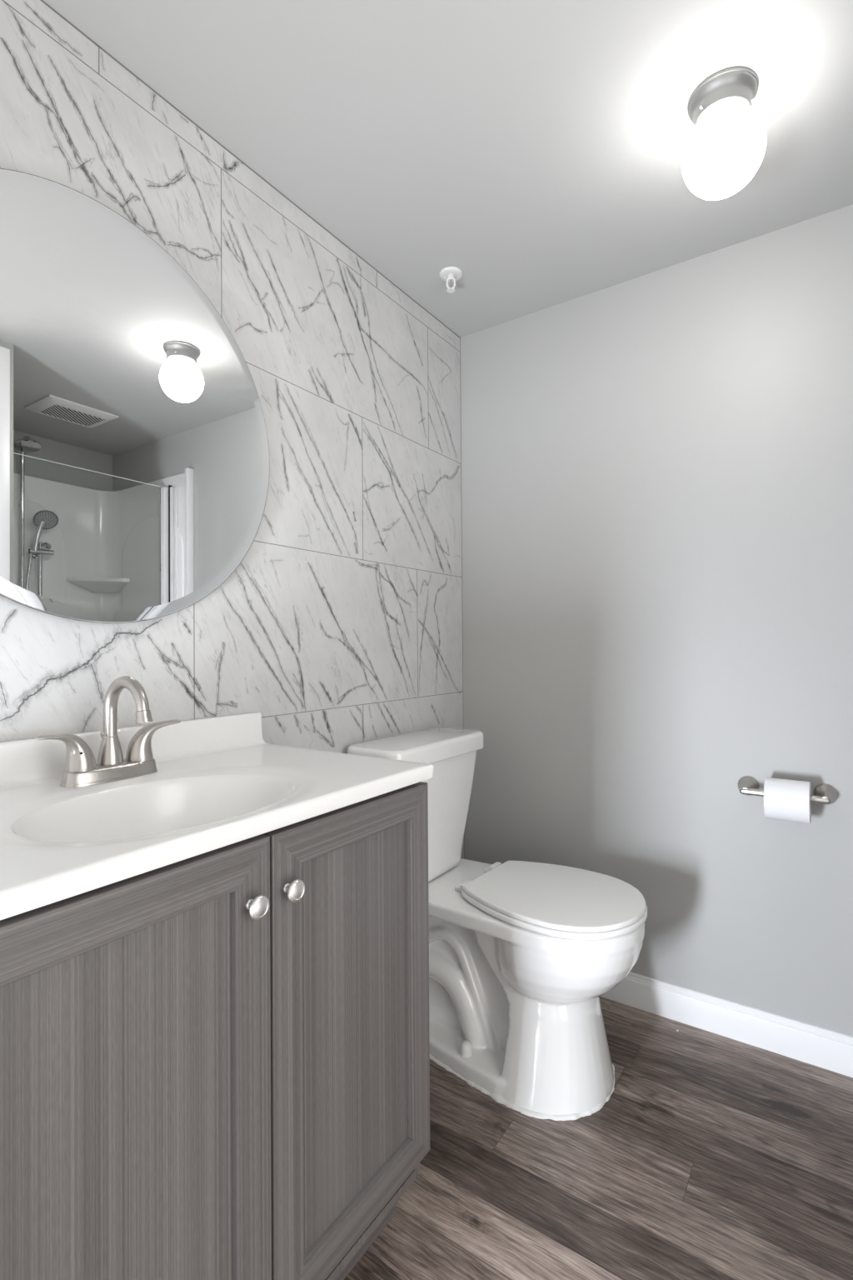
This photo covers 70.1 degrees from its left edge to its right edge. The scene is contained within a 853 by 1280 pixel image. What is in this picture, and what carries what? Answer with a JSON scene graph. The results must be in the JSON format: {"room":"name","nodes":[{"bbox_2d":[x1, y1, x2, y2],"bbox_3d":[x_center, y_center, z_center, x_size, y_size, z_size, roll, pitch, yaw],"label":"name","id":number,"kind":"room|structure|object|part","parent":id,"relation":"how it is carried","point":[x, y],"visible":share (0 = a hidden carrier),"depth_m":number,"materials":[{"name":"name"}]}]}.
{"room":"bathroom","nodes":[
{"label":"bathroom","id":0,"kind":"room"},
{"bbox_2d":[0,0,464,859],"bbox_3d":[-0.552,0.004,1.282,0.081,2.240,2.480,-1,-1,34],"label":"wall","id":1,"kind":"structure","parent":0,"point":[340,623],"depth_m":1.51,"materials":[{"name":"tile"}]},
{"bbox_2d":[0,711,269,789],"bbox_3d":[-0.602,0.214,1.093,0.044,0.096,0.783,-1,-1,34],"label":"backsplash","id":2,"kind":"structure","parent":1,"relation":"attached to","point":[30,761],"depth_m":1.20,"materials":[{"name":"white stone"}]},
{"bbox_2d":[0,168,269,623],"bbox_3d":[-0.599,-0.421,1.134,0.019,0.779,0.779,-1,-1,34],"label":"round mirror","id":3,"kind":"object","parent":1,"relation":"attached to","point":[134,449],"visible":1,"depth_m":1.13,"materials":[{"name":"grey mirror"}]},
{"bbox_2d":[43,0,852,337],"bbox_3d":[0.473,-1.160,0.592,2.580,0.060,2.480,-1,-1,34],"label":"ceiling","id":4,"kind":"structure","parent":0,"point":[533,150],"depth_m":1.30,"materials":[{"name":"grey paint"}]},
{"bbox_2d":[439,266,462,293],"bbox_3d":[0.074,-1.088,1.848,0.070,0.052,0.070,-1,-1,34],"label":"sprinkler","id":5,"kind":"object","parent":4,"relation":"attached to","point":[450,274],"visible":1,"depth_m":1.84,"materials":[{"name":"white plastic"}]},
{"bbox_2d":[682,66,766,199],"bbox_3d":[0.613,-1.026,1.256,0.157,0.197,0.157,-1,-1,34],"label":"ceiling light","id":6,"kind":"object","parent":4,"relation":"attached to","point":[725,148],"visible":1,"depth_m":1.21,"materials":[{"name":"white glass"}]},
{"bbox_2d":[344,996,852,1279],"bbox_3d":[0.459,1.134,0.540,2.440,0.050,2.400,-1,-1,34],"label":"floor","id":7,"kind":"structure","parent":0,"point":[709,1156],"depth_m":1.26,"materials":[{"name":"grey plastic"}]},
{"bbox_2d":[0,780,430,1279],"bbox_3d":[-0.401,0.691,0.962,0.507,0.857,0.772,-1,-1,34],"label":"vanity cabinet","id":8,"kind":"object","parent":7,"relation":"on","point":[215,1064],"visible":0.98,"depth_m":0.78,"materials":[{"name":"grey laminate"}]},
{"bbox_3d":[-0.333,0.616,0.682,0.006,0.593,0.284,-1,-1,34],"label":"door panel","id":9,"kind":"part","parent":8,"relation":"part of","materials":[{"name":"grey laminate"}]},
{"bbox_3d":[-0.328,0.616,0.679,0.020,0.693,0.384,-1,-1,34],"label":"door","id":10,"kind":"part","parent":8,"relation":"part of","materials":[{"name":"grey laminate"}]},
{"bbox_2d":[0,711,433,919],"bbox_3d":[-0.414,0.266,0.965,0.499,0.205,0.783,-1,-1,34],"label":"countertop","id":11,"kind":"structure","parent":8,"relation":"on","point":[106,833],"depth_m":0.99,"materials":[{"name":"white stone"}]},
{"bbox_2d":[35,675,180,787],"bbox_3d":[-0.532,0.149,1.036,0.199,0.176,0.158,0,-1,-18],"label":"sink faucet","id":12,"kind":"object","parent":11,"relation":"on","point":[82,769],"visible":1,"depth_m":1.03,"materials":[{"name":"silver metal"}]},
{"bbox_3d":[-0.583,0.180,0.979,0.045,0.065,0.095,-1,-1,34],"label":"handle","id":13,"kind":"part","parent":12,"relation":"part of","materials":[{"name":"silver metal"}]},
{"bbox_3d":[-0.540,0.224,1.041,0.055,0.025,0.159,-1,-1,34],"label":"plate","id":14,"kind":"part","parent":12,"relation":"part of","materials":[{"name":"silver metal"}]},
{"bbox_3d":[-0.509,0.136,1.024,0.130,0.151,0.041,-1,-1,34],"label":"spout","id":15,"kind":"part","parent":12,"relation":"part of","materials":[{"name":"silver metal"}]},
{"bbox_3d":[-0.498,0.181,1.105,0.045,0.065,0.095,-1,-1,34],"label":"handle","id":16,"kind":"part","parent":12,"relation":"part of","materials":[{"name":"silver metal"}]},
{"bbox_2d":[10,774,294,842],"bbox_3d":[-0.382,0.304,0.903,0.300,0.128,0.398,-1,-1,34],"label":"sink basin","id":17,"kind":"object","parent":11,"relation":"in","point":[139,811],"depth_m":1.00,"materials":[{"name":"white ceramic"}]},
{"bbox_3d":[-0.224,0.350,0.799,0.024,0.031,0.031,-1,-1,34],"label":"knob","id":18,"kind":"part","parent":8,"relation":"part of","materials":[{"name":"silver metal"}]},
{"bbox_3d":[-0.188,0.351,0.853,0.024,0.031,0.031,-1,-1,34],"label":"knob","id":19,"kind":"part","parent":8,"relation":"part of","materials":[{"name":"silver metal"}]},
{"bbox_3d":[-0.110,0.618,1.000,0.020,0.693,0.384,-1,-1,34],"label":"door","id":20,"kind":"part","parent":8,"relation":"part of","materials":[{"name":"grey laminate"}]},
{"bbox_3d":[-0.115,0.618,1.003,0.006,0.593,0.284,-1,-1,34],"label":"door panel","id":21,"kind":"part","parent":8,"relation":"part of","materials":[{"name":"grey laminate"}]},
{"bbox_2d":[347,727,647,1120],"bbox_3d":[0.208,0.704,1.645,0.734,0.837,0.485,-1,-1,34],"label":"toilet","id":22,"kind":"object","parent":7,"relation":"on","point":[522,954],"visible":0.89,"depth_m":1.53,"materials":[{"name":"white ceramic"}]},
{"bbox_3d":[-0.017,0.316,1.800,0.197,0.054,0.485,-1,-1,34],"label":"tank lid","id":23,"kind":"part","parent":22,"relation":"part of","materials":[{"name":"white ceramic"}]},
{"bbox_3d":[-0.013,0.516,1.801,0.174,0.346,0.412,-1,-1,34],"label":"tank","id":24,"kind":"part","parent":22,"relation":"part of","materials":[{"name":"white ceramic"}]},
{"bbox_3d":[0.221,0.905,1.656,0.723,0.436,0.367,-1,-1,34],"label":"bowl","id":25,"kind":"part","parent":22,"relation":"part of","materials":[{"name":"white ceramic"}]},
{"bbox_3d":[0.338,0.659,1.584,0.444,0.012,0.375,-1,-1,34],"label":"seat lid","id":26,"kind":"part","parent":22,"relation":"part of","materials":[{"name":"white plastic"}]},
{"bbox_3d":[0.338,0.674,1.584,0.450,0.016,0.381,-1,-1,34],"label":"seat","id":27,"kind":"part","parent":22,"relation":"part of","materials":[{"name":"white plastic"}]},
{"bbox_2d":[460,204,852,1036],"bbox_3d":[1.189,-0.005,1.550,2.500,2.240,0.080,-1,-1,34],"label":"wall","id":28,"kind":"structure","parent":0,"point":[657,466],"depth_m":1.79,"materials":[{"name":"grey paint"}]},
{"bbox_2d":[600,971,852,1077],"bbox_3d":[0.817,1.071,1.740,1.643,0.098,0.014,-1,-1,34],"label":"baseboard","id":29,"kind":"structure","parent":28,"relation":"attached to","point":[820,1047],"depth_m":1.69,"materials":[{"name":"white paint"}]},
{"bbox_2d":[737,775,838,804],"bbox_3d":[0.952,0.405,1.614,0.234,0.054,0.076,-1,-1,34],"label":"toilet paper holder","id":30,"kind":"object","parent":28,"relation":"attached to","point":[827,794],"visible":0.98,"depth_m":1.60,"materials":[{"name":"silver metal"}]},
{"bbox_3d":[0.879,0.406,1.666,0.054,0.054,0.072,-1,-1,34],"label":"mounting post","id":31,"kind":"part","parent":30,"relation":"part of","materials":[{"name":"silver metal"}]},
{"bbox_2d":[764,777,811,824],"bbox_3d":[0.941,0.417,1.583,0.101,0.105,0.105,-1,-1,34],"label":"toilet paper roll","id":32,"kind":"object","parent":30,"relation":"hanging from","point":[784,799],"visible":0.99,"depth_m":1.55,"materials":[{"name":"white paper"}]},
{"bbox_3d":[1.028,0.404,1.565,0.054,0.054,0.072,-1,-1,34],"label":"mounting post","id":33,"kind":"part","parent":30,"relation":"part of","materials":[{"name":"silver metal"}]}
]}

